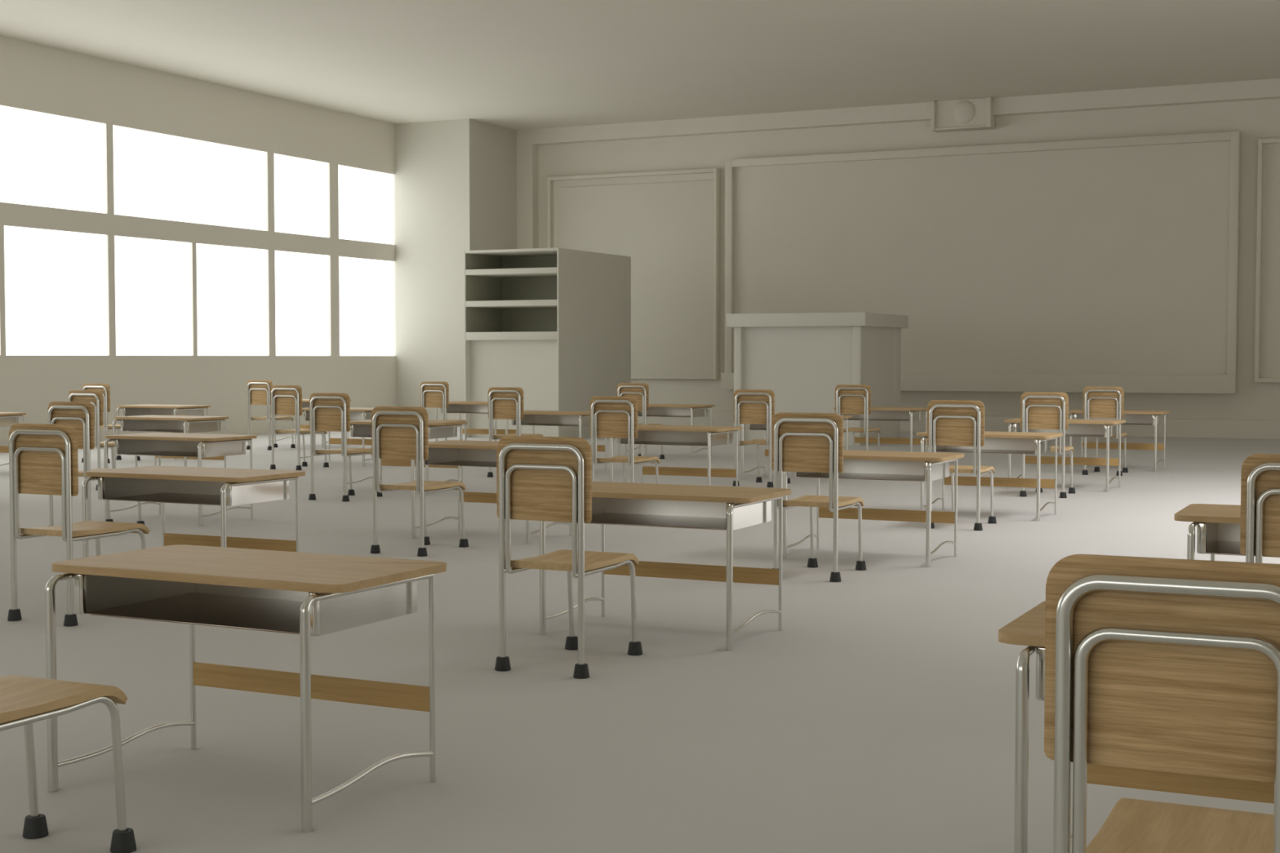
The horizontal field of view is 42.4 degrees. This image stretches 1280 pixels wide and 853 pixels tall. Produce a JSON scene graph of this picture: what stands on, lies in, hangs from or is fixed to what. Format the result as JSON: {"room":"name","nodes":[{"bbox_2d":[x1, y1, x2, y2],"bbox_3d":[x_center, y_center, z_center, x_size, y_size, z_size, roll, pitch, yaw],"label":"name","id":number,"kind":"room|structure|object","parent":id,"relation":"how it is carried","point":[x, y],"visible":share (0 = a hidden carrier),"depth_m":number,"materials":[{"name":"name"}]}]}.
{"room":"classroom","nodes":[
{"label":"classroom","id":0,"kind":"room"},
{"bbox_2d":[0,35,395,446],"bbox_3d":[-9.731,-2.147,17.293,0.030,5.233,28.930,1,3,26],"label":"wall","id":1,"kind":"structure","parent":0,"point":[34,77],"depth_m":23.93,"materials":[{"name":"paint"}]},
{"bbox_2d":[394,118,516,426],"bbox_3d":[-3.180,-2.649,29.185,1.510,5.233,1.820,1,3,26],"label":"wall pillar","id":2,"kind":"structure","parent":0,"point":[455,180],"depth_m":28.39,"materials":[{"name":"paint"}]},
{"bbox_2d":[0,426,1279,852],"bbox_3d":[-0.490,0.728,12.987,21.060,0.150,29.530,1,3,26],"label":"floor","id":3,"kind":"structure","parent":0,"point":[879,717],"depth_m":6.09,"materials":[{"name":"white"}]},
{"bbox_2d":[0,412,26,466],"bbox_3d":[-6.935,0.169,17.091,1.008,0.622,0.596,1,3,26],"label":"school desk","id":4,"kind":"object","parent":3,"relation":"on","point":[6,419],"visible":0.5,"depth_m":17.02,"materials":[{"name":"brown wood"}]},
{"bbox_2d":[0,415,18,426],"bbox_3d":[-6.929,-0.061,17.100,0.839,0.118,0.462,1,3,26],"label":"tray","id":5,"kind":"object","parent":4,"relation":"on","point":[5,420],"depth_m":17.00,"materials":[{"name":"metal"}]},
{"bbox_2d":[0,675,136,852],"bbox_3d":[-1.498,0.590,3.822,0.402,0.899,0.580,1,3,26],"label":"chair","id":6,"kind":"object","parent":3,"relation":"on","point":[24,700],"visible":1,"depth_m":3.96,"materials":[{"name":"wood"}]},
{"bbox_2d":[7,422,149,626],"bbox_3d":[-2.587,0.428,7.664,0.402,0.899,0.580,1,3,26],"label":"chair","id":7,"kind":"object","parent":3,"relation":"on","point":[43,459],"visible":0.81,"depth_m":7.45,"materials":[{"name":"wood"}]},
{"bbox_2d":[47,401,144,526],"bbox_3d":[-3.744,0.271,11.380,0.402,0.899,0.580,1,3,26],"label":"chair","id":8,"kind":"object","parent":3,"relation":"on","point":[80,415],"visible":0.52,"depth_m":11.11,"materials":[{"name":"wood"}]},
{"bbox_2d":[67,390,137,490],"bbox_3d":[-4.918,0.112,15.165,0.402,0.899,0.580,1,3,26],"label":"chair","id":9,"kind":"object","parent":3,"relation":"on","point":[95,397],"visible":0.4,"depth_m":14.86,"materials":[{"name":"wood"}]},
{"bbox_2d":[81,383,140,463],"bbox_3d":[-6.066,-0.048,18.936,0.402,0.899,0.580,1,3,26],"label":"chair","id":10,"kind":"object","parent":3,"relation":"on","point":[104,388],"visible":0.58,"depth_m":18.64,"materials":[{"name":"wood"}]},
{"bbox_2d":[116,404,210,459],"bbox_3d":[-5.695,0.059,19.679,1.008,0.622,0.596,1,3,26],"label":"school desk","id":11,"kind":"object","parent":3,"relation":"on","point":[143,409],"visible":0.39,"depth_m":19.68,"materials":[{"name":"brown wood"}]},
{"bbox_2d":[123,407,204,416],"bbox_3d":[-5.689,-0.171,19.688,0.839,0.118,0.462,1,3,26],"label":"tray","id":12,"kind":"object","parent":11,"relation":"on","point":[127,411],"depth_m":19.76,"materials":[{"name":"metal"}]},
{"bbox_2d":[112,414,228,468],"bbox_3d":[-4.549,0.217,15.950,1.008,0.622,0.596,1,3,26],"label":"school desk","id":13,"kind":"object","parent":3,"relation":"on","point":[151,423],"visible":0.65,"depth_m":15.95,"materials":[{"name":"brown wood"}]},
{"bbox_2d":[120,419,220,432],"bbox_3d":[-4.543,-0.013,15.959,0.839,0.118,0.462,1,3,26],"label":"tray","id":14,"kind":"object","parent":13,"relation":"on","point":[128,425],"depth_m":16.02,"materials":[{"name":"metal"}]},
{"bbox_2d":[103,432,256,526],"bbox_3d":[-3.396,0.377,12.144,1.008,0.622,0.596,1,3,26],"label":"school desk","id":15,"kind":"object","parent":3,"relation":"on","point":[199,446],"visible":0.88,"depth_m":12.12,"materials":[{"name":"brown wood"}]},
{"bbox_2d":[114,439,245,457],"bbox_3d":[-3.389,0.147,12.153,0.839,0.118,0.462,1,3,26],"label":"tray","id":16,"kind":"object","parent":15,"relation":"on","point":[157,447],"depth_m":12.18,"materials":[{"name":"metal"}]},
{"bbox_2d":[81,465,305,557],"bbox_3d":[-2.260,0.539,8.313,1.008,0.622,0.596,1,3,26],"label":"school desk","id":17,"kind":"object","parent":3,"relation":"on","point":[224,487],"visible":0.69,"depth_m":8.34,"materials":[{"name":"brown wood"}]},
{"bbox_2d":[97,476,288,506],"bbox_3d":[-2.253,0.309,8.323,0.839,0.118,0.462,1,3,26],"label":"tray","id":18,"kind":"object","parent":17,"relation":"on","point":[175,490],"depth_m":8.33,"materials":[{"name":"metal"}]},
{"bbox_2d":[44,544,446,832],"bbox_3d":[-1.111,0.695,4.614,1.008,0.622,0.596,1,3,26],"label":"school desk","id":19,"kind":"object","parent":3,"relation":"on","point":[304,594],"visible":0.98,"depth_m":4.60,"materials":[{"name":"brown wood"}]},
{"bbox_2d":[74,573,417,635],"bbox_3d":[-1.105,0.465,4.623,0.845,0.118,0.475,1,3,26],"label":"tray","id":20,"kind":"object","parent":19,"relation":"on","point":[215,602],"depth_m":4.60,"materials":[{"name":"metal"}]},
{"bbox_2d":[246,380,295,450],"bbox_3d":[-4.814,-0.158,21.550,0.402,0.899,0.580,1,3,26],"label":"chair","id":21,"kind":"object","parent":3,"relation":"on","point":[258,392],"visible":0.88,"depth_m":21.34,"materials":[{"name":"wood"}]},
{"bbox_2d":[270,385,328,470],"bbox_3d":[-3.662,0.001,17.787,0.402,0.899,0.580,1,3,26],"label":"chair","id":22,"kind":"object","parent":3,"relation":"on","point":[286,400],"visible":0.99,"depth_m":17.57,"materials":[{"name":"wood"}]},
{"bbox_2d":[271,399,351,448],"bbox_3d":[-4.469,-0.049,22.239,1.008,0.622,0.596,1,3,26],"label":"school desk","id":23,"kind":"object","parent":3,"relation":"on","point":[305,402],"visible":0.2,"depth_m":22.54,"materials":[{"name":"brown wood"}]},
{"bbox_2d":[302,401,309,408],"bbox_3d":[-4.463,-0.279,22.248,0.839,0.118,0.462,1,3,26],"label":"tray","id":24,"kind":"object","parent":23,"relation":"on","point":[304,404],"depth_m":22.55,"materials":[{"name":"metal"}]},
{"bbox_2d":[299,407,373,466],"bbox_3d":[-3.309,0.108,18.538,1.008,0.622,0.596,1,3,26],"label":"school desk","id":25,"kind":"object","parent":3,"relation":"on","point":[356,413],"visible":0.48,"depth_m":18.71,"materials":[{"name":"brown wood"}]},
{"bbox_2d":[303,410,371,421],"bbox_3d":[-3.303,-0.122,18.547,0.839,0.118,0.462,1,3,26],"label":"tray","id":26,"kind":"object","parent":25,"relation":"on","point":[354,415],"depth_m":18.56,"materials":[{"name":"metal"}]},
{"bbox_2d":[308,392,382,502],"bbox_3d":[-2.488,0.161,14.002,0.402,0.899,0.580,1,3,26],"label":"chair","id":27,"kind":"object","parent":3,"relation":"on","point":[328,411],"visible":0.84,"depth_m":13.78,"materials":[{"name":"wood"}]},
{"bbox_2d":[342,419,466,494],"bbox_3d":[-2.127,0.266,14.792,1.008,0.622,0.596,1,3,26],"label":"school desk","id":28,"kind":"object","parent":3,"relation":"on","point":[358,428],"visible":0.56,"depth_m":14.77,"materials":[{"name":"brown wood"}]},
{"bbox_2d":[350,424,457,439],"bbox_3d":[-2.121,0.035,14.801,0.839,0.118,0.462,1,3,26],"label":"tray","id":29,"kind":"object","parent":28,"relation":"on","point":[356,430],"depth_m":14.75,"materials":[{"name":"metal"}]},
{"bbox_2d":[370,406,468,556],"bbox_3d":[-1.355,0.319,10.237,0.402,0.899,0.580,1,3,26],"label":"chair","id":30,"kind":"object","parent":3,"relation":"on","point":[400,433],"visible":1,"depth_m":10.02,"materials":[{"name":"wood"}]},
{"bbox_2d":[420,381,467,440],"bbox_3d":[-2.410,-0.109,20.401,0.402,0.899,0.580,1,3,26],"label":"chair","id":31,"kind":"object","parent":3,"relation":"on","point":[433,393],"visible":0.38,"depth_m":20.16,"materials":[{"name":"wood"}]},
{"bbox_2d":[435,400,515,441],"bbox_3d":[-2.083,0.000,21.098,1.008,0.622,0.596,1,3,26],"label":"school desk","id":32,"kind":"object","parent":3,"relation":"on","point":[456,406],"visible":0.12,"depth_m":21.32,"materials":[{"name":"brown wood"}]},
{"bbox_2d":[440,404,488,413],"bbox_3d":[-2.077,-0.231,21.107,0.839,0.118,0.462,1,3,26],"label":"tray","id":33,"kind":"object","parent":32,"relation":"on","point":[453,408],"depth_m":21.36,"materials":[{"name":"metal"}]},
{"bbox_2d":[411,440,572,544],"bbox_3d":[-0.989,0.426,10.993,1.008,0.622,0.596,1,3,26],"label":"school desk","id":34,"kind":"object","parent":3,"relation":"on","point":[459,453],"visible":0.45,"depth_m":11.15,"materials":[{"name":"brown wood"}]},
{"bbox_2d":[423,447,497,466],"bbox_3d":[-0.983,0.196,11.003,0.839,0.118,0.462,1,3,26],"label":"tray","id":35,"kind":"object","parent":34,"relation":"on","point":[450,456],"depth_m":11.23,"materials":[{"name":"metal"}]},
{"bbox_2d":[487,386,543,477],"bbox_3d":[-1.232,0.050,16.625,0.402,0.899,0.580,1,3,26],"label":"chair","id":36,"kind":"object","parent":3,"relation":"on","point":[504,402],"visible":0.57,"depth_m":16.40,"materials":[{"name":"wood"}]},
{"bbox_2d":[463,247,631,437],"bbox_3d":[-1.377,-1.252,25.235,1.593,2.774,2.390,1,3,26],"label":"tall cabinet","id":37,"kind":"object","parent":3,"relation":"on","point":[553,325],"visible":0.91,"depth_m":24.57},
{"bbox_2d":[505,410,606,471],"bbox_3d":[-0.887,0.156,17.380,1.008,0.622,0.596,1,3,26],"label":"school desk","id":38,"kind":"object","parent":3,"relation":"on","point":[540,418],"visible":0.39,"depth_m":17.45,"materials":[{"name":"brown wood"}]},
{"bbox_2d":[511,414,590,426],"bbox_3d":[-0.881,-0.074,17.389,0.839,0.118,0.462,1,3,26],"label":"tray","id":39,"kind":"object","parent":38,"relation":"on","point":[529,420],"depth_m":17.59,"materials":[{"name":"metal"}]},
{"bbox_2d":[494,435,642,679],"bbox_3d":[-0.261,0.478,6.469,0.402,0.899,0.580,1,3,26],"label":"chair","id":40,"kind":"object","parent":3,"relation":"on","point":[540,478],"visible":1,"depth_m":6.25,"materials":[{"name":"wood"}]},
{"bbox_2d":[590,395,659,484],"bbox_3d":[-0.099,0.209,12.860,0.402,0.899,0.580,1,3,26],"label":"chair","id":41,"kind":"object","parent":3,"relation":"on","point":[611,416],"visible":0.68,"depth_m":12.64,"materials":[{"name":"wood"}]},
{"bbox_2d":[617,382,664,458],"bbox_3d":[0.020,-0.060,19.239,0.402,0.899,0.580,1,3,26],"label":"chair","id":42,"kind":"object","parent":3,"relation":"on","point":[640,391],"visible":0.41,"depth_m":18.97,"materials":[{"name":"wood"}]},
{"bbox_2d":[539,481,791,650],"bbox_3d":[0.092,0.586,7.189,1.008,0.622,0.596,1,3,26],"label":"school desk","id":43,"kind":"object","parent":3,"relation":"on","point":[728,508],"visible":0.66,"depth_m":7.22,"materials":[{"name":"brown wood"}]},
{"bbox_2d":[555,497,771,530],"bbox_3d":[0.098,0.356,7.198,0.839,0.118,0.462,1,3,26],"label":"tray","id":44,"kind":"object","parent":43,"relation":"on","point":[691,513],"depth_m":7.32,"materials":[{"name":"metal"}]},
{"bbox_2d":[624,404,715,458],"bbox_3d":[0.339,0.049,19.940,1.008,0.622,0.596,1,3,26],"label":"school desk","id":45,"kind":"object","parent":3,"relation":"on","point":[691,411],"visible":0.47,"depth_m":19.97,"materials":[{"name":"brown wood"}]},
{"bbox_2d":[637,407,707,417],"bbox_3d":[0.345,-0.182,19.949,0.839,0.118,0.462,1,3,26],"label":"tray","id":46,"kind":"object","parent":45,"relation":"on","point":[653,411],"depth_m":20.12,"materials":[{"name":"metal"}]},
{"bbox_2d":[609,424,742,486],"bbox_3d":[0.279,0.314,13.641,1.008,0.622,0.596,1,3,26],"label":"school desk","id":47,"kind":"object","parent":3,"relation":"on","point":[647,434],"visible":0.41,"depth_m":13.74,"materials":[{"name":"brown wood"}]},
{"bbox_2d":[617,430,732,446],"bbox_3d":[0.286,0.084,13.650,0.839,0.118,0.462,1,3,26],"label":"tray","id":48,"kind":"object","parent":47,"relation":"on","point":[675,437],"depth_m":13.81,"materials":[{"name":"metal"}]},
{"bbox_2d":[732,389,790,487],"bbox_3d":[1.157,0.098,15.482,0.402,0.899,0.580,1,3,26],"label":"chair","id":49,"kind":"object","parent":3,"relation":"on","point":[757,406],"visible":0.73,"depth_m":15.25,"materials":[{"name":"wood"}]},
{"bbox_2d":[741,415,852,482],"bbox_3d":[1.519,0.205,16.229,1.008,0.622,0.596,1,3,26],"label":"school desk","id":50,"kind":"object","parent":3,"relation":"on","point":[749,426],"visible":0.27,"depth_m":16.25,"materials":[{"name":"brown wood"}]},
{"bbox_2d":[746,423,766,430],"bbox_3d":[1.526,-0.025,16.239,0.839,0.118,0.462,1,3,26],"label":"tray","id":51,"kind":"object","parent":50,"relation":"on","point":[749,426],"depth_m":16.34,"materials":[{"name":"metal"}]},
{"bbox_2d":[726,311,907,445],"bbox_3d":[2.541,-0.688,23.448,2.012,1.799,2.010,1,3,26],"label":"podium","id":52,"kind":"object","parent":3,"relation":"on","point":[802,357],"visible":0.61,"depth_m":22.71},
{"bbox_2d":[771,412,866,582],"bbox_3d":[1.004,0.367,9.110,0.402,0.899,0.580,1,3,26],"label":"chair","id":53,"kind":"object","parent":3,"relation":"on","point":[810,442],"visible":0.82,"depth_m":8.89,"materials":[{"name":"wood"}]},
{"bbox_2d":[835,384,880,451],"bbox_3d":[2.409,-0.012,18.096,0.402,0.899,0.580,1,3,26],"label":"chair","id":54,"kind":"object","parent":3,"relation":"on","point":[855,399],"visible":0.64,"depth_m":17.86,"materials":[{"name":"wood"}]},
{"bbox_2d":[782,449,964,567],"bbox_3d":[1.373,0.473,9.864,1.008,0.622,0.596,1,3,26],"label":"school desk","id":55,"kind":"object","parent":3,"relation":"on","point":[927,467],"visible":0.76,"depth_m":9.91,"materials":[{"name":"brown wood"}]},
{"bbox_2d":[791,459,949,481],"bbox_3d":[1.380,0.243,9.873,0.839,0.118,0.462,1,3,26],"label":"tray","id":56,"kind":"object","parent":55,"relation":"on","point":[914,470],"depth_m":9.99,"materials":[{"name":"metal"}]},
{"bbox_2d":[833,406,927,452],"bbox_3d":[2.745,0.097,18.789,1.008,0.622,0.596,1,3,26],"label":"school desk","id":57,"kind":"object","parent":3,"relation":"on","point":[877,413],"visible":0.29,"depth_m":18.93,"materials":[{"name":"brown wood"}]},
{"bbox_2d":[840,410,923,421],"bbox_3d":[2.752,-0.133,18.798,0.839,0.118,0.462,1,3,26],"label":"tray","id":58,"kind":"object","parent":57,"relation":"on","point":[886,415],"depth_m":18.96,"materials":[{"name":"metal"}]},
{"bbox_2d":[926,400,996,530],"bbox_3d":[2.301,0.257,11.713,0.402,0.899,0.580,1,3,26],"label":"chair","id":59,"kind":"object","parent":3,"relation":"on","point":[958,423],"visible":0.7,"depth_m":11.48,"materials":[{"name":"wood"}]},
{"bbox_2d":[916,431,1062,520],"bbox_3d":[2.642,0.362,12.511,1.008,0.622,0.596,1,3,26],"label":"school desk","id":60,"kind":"object","parent":3,"relation":"on","point":[997,442],"visible":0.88,"depth_m":12.58,"materials":[{"name":"brown wood"}]},
{"bbox_2d":[926,436,1050,454],"bbox_3d":[2.648,0.132,12.521,0.839,0.118,0.462,1,3,26],"label":"tray","id":61,"kind":"object","parent":60,"relation":"on","point":[997,445],"depth_m":12.64,"materials":[{"name":"metal"}]},
{"bbox_2d":[1019,391,1075,497],"bbox_3d":[3.561,0.147,14.333,0.402,0.899,0.580,1,3,26],"label":"chair","id":62,"kind":"object","parent":3,"relation":"on","point":[1038,410],"visible":0.8,"depth_m":14.10,"materials":[{"name":"wood"}]},
{"bbox_2d":[1004,417,1125,492],"bbox_3d":[3.882,0.253,15.100,1.008,0.622,0.596,1,3,26],"label":"school desk","id":63,"kind":"object","parent":3,"relation":"on","point":[1106,428],"visible":0.74,"depth_m":15.18,"materials":[{"name":"brown wood"}]},
{"bbox_2d":[1013,422,1115,437],"bbox_3d":[3.888,0.022,15.109,0.839,0.118,0.462,1,3,26],"label":"tray","id":64,"kind":"object","parent":63,"relation":"on","point":[1074,429],"depth_m":15.21,"materials":[{"name":"metal"}]},
{"bbox_2d":[1081,386,1128,475],"bbox_3d":[4.802,0.036,16.952,0.402,0.899,0.580,1,3,26],"label":"chair","id":65,"kind":"object","parent":3,"relation":"on","point":[1098,402],"visible":0.78,"depth_m":16.73,"materials":[{"name":"wood"}]},
{"bbox_2d":[1068,409,1169,471],"bbox_3d":[5.108,0.145,17.659,1.008,0.622,0.596,1,3,26],"label":"school desk","id":66,"kind":"object","parent":3,"relation":"on","point":[1131,417],"visible":0.73,"depth_m":17.75,"materials":[{"name":"brown wood"}]},
{"bbox_2d":[1073,413,1160,425],"bbox_3d":[5.114,-0.085,17.669,0.839,0.118,0.462,1,3,26],"label":"tray","id":67,"kind":"object","parent":66,"relation":"on","point":[1131,419],"depth_m":17.78,"materials":[{"name":"metal"}]},
{"bbox_2d":[998,600,1274,852],"bbox_3d":[1.297,0.744,3.463,1.008,0.622,0.596,1,3,26],"label":"school desk","id":68,"kind":"object","parent":3,"relation":"on","point":[1028,628],"visible":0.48,"depth_m":3.57,"materials":[{"name":"brown wood"}]},
{"bbox_2d":[1035,646,1044,701],"bbox_3d":[1.303,0.513,3.472,0.839,0.118,0.462,1,3,26],"label":"tray","id":69,"kind":"object","parent":68,"relation":"on","point":[1040,651],"depth_m":3.44,"materials":[{"name":"metal"}]},
{"bbox_2d":[1044,554,1279,852],"bbox_3d":[0.911,0.638,2.685,0.402,0.899,0.580,1,3,26],"label":"chair","id":70,"kind":"object","parent":3,"relation":"on","point":[1152,664],"visible":1,"depth_m":2.47,"materials":[{"name":"wood"}]},
{"bbox_2d":[1173,503,1279,560],"bbox_3d":[2.503,0.635,6.036,1.008,0.622,0.596,1,3,26],"label":"school desk","id":71,"kind":"object","parent":3,"relation":"on","point":[1218,528],"visible":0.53,"depth_m":6.12,"materials":[{"name":"brown wood"}]},
{"bbox_2d":[1196,522,1279,557],"bbox_3d":[2.509,0.405,6.045,0.839,0.118,0.462,1,3,26],"label":"tray","id":72,"kind":"object","parent":71,"relation":"on","point":[1212,538],"depth_m":6.20,"materials":[{"name":"metal"}]},
{"bbox_2d":[1240,453,1279,563],"bbox_3d":[2.167,0.527,5.308,0.402,0.899,0.580,1,3,26],"label":"chair","id":73,"kind":"object","parent":3,"relation":"on","point":[1260,524],"visible":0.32,"depth_m":5.12,"materials":[{"name":"wood"}]},
{"bbox_2d":[0,0,1279,130],"bbox_3d":[-0.490,-4.650,12.760,21.060,0.150,29.530,1,3,26],"label":"ceiling","id":74,"kind":"structure","parent":0,"point":[514,64],"depth_m":21.42,"materials":[{"name":"paint"}]},
{"bbox_2d":[537,98,1279,420],"bbox_3d":[5.809,-2.515,26.022,21.060,5.233,0.250,1,3,26],"label":"wall","id":75,"kind":"structure","parent":0,"point":[1257,119],"depth_m":26.04,"materials":[{"name":"paint"}]},
{"bbox_2d":[516,144,537,248],"bbox_3d":[-2.007,-2.667,29.516,0.320,4.702,0.210,1,3,26],"label":"trim","id":76,"kind":"structure","parent":75,"relation":"attached to","point":[526,154],"depth_m":29.37,"materials":[{"name":"paint"}]},
{"bbox_2d":[546,168,719,379],"bbox_3d":[-0.143,-2.609,28.636,3.255,3.560,0.170,1,3,26],"label":"notice board","id":77,"kind":"object","parent":75,"relation":"attached to","point":[668,222],"visible":0.81,"depth_m":28.37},
{"bbox_2d":[516,78,1279,145],"bbox_3d":[6.395,-4.977,25.394,18.950,0.261,0.210,1,3,26],"label":"trim","id":78,"kind":"structure","parent":75,"relation":"attached to","point":[1264,89],"depth_m":26.44,"materials":[{"name":"paint"}]},
{"bbox_2d":[637,411,1279,439],"bbox_3d":[6.395,-0.014,25.603,18.950,0.270,0.210,1,3,26],"label":"baseboard","id":79,"kind":"structure","parent":75,"relation":"attached to","point":[1179,428],"depth_m":24.75,"materials":[{"name":"paint"}]},
{"bbox_2d":[931,97,995,132],"bbox_3d":[5.085,-4.900,25.941,0.947,0.456,0.340,1,3,26],"label":"wall speaker","id":80,"kind":"object","parent":75,"relation":"attached to","point":[966,114],"visible":1,"depth_m":25.82},
{"bbox_2d":[720,131,1240,393],"bbox_3d":[5.118,-2.480,26.033,8.175,3.842,0.330,1,3,26],"label":"blackboard","id":81,"kind":"object","parent":75,"relation":"attached to","point":[1068,266],"visible":0.97,"depth_m":25.71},
{"bbox_2d":[720,373,1237,393],"bbox_3d":[5.118,-0.698,26.108,8.175,0.275,0.330,1,3,26],"label":"chalk tray","id":82,"kind":"object","parent":81,"relation":"on","point":[1157,383],"depth_m":25.27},
{"bbox_2d":[1254,137,1279,382],"bbox_3d":[10.541,-2.397,23.538,3.275,3.554,0.150,1,3,26],"label":"notice board","id":83,"kind":"object","parent":75,"relation":"attached to","point":[1267,331],"visible":1,"depth_m":24.18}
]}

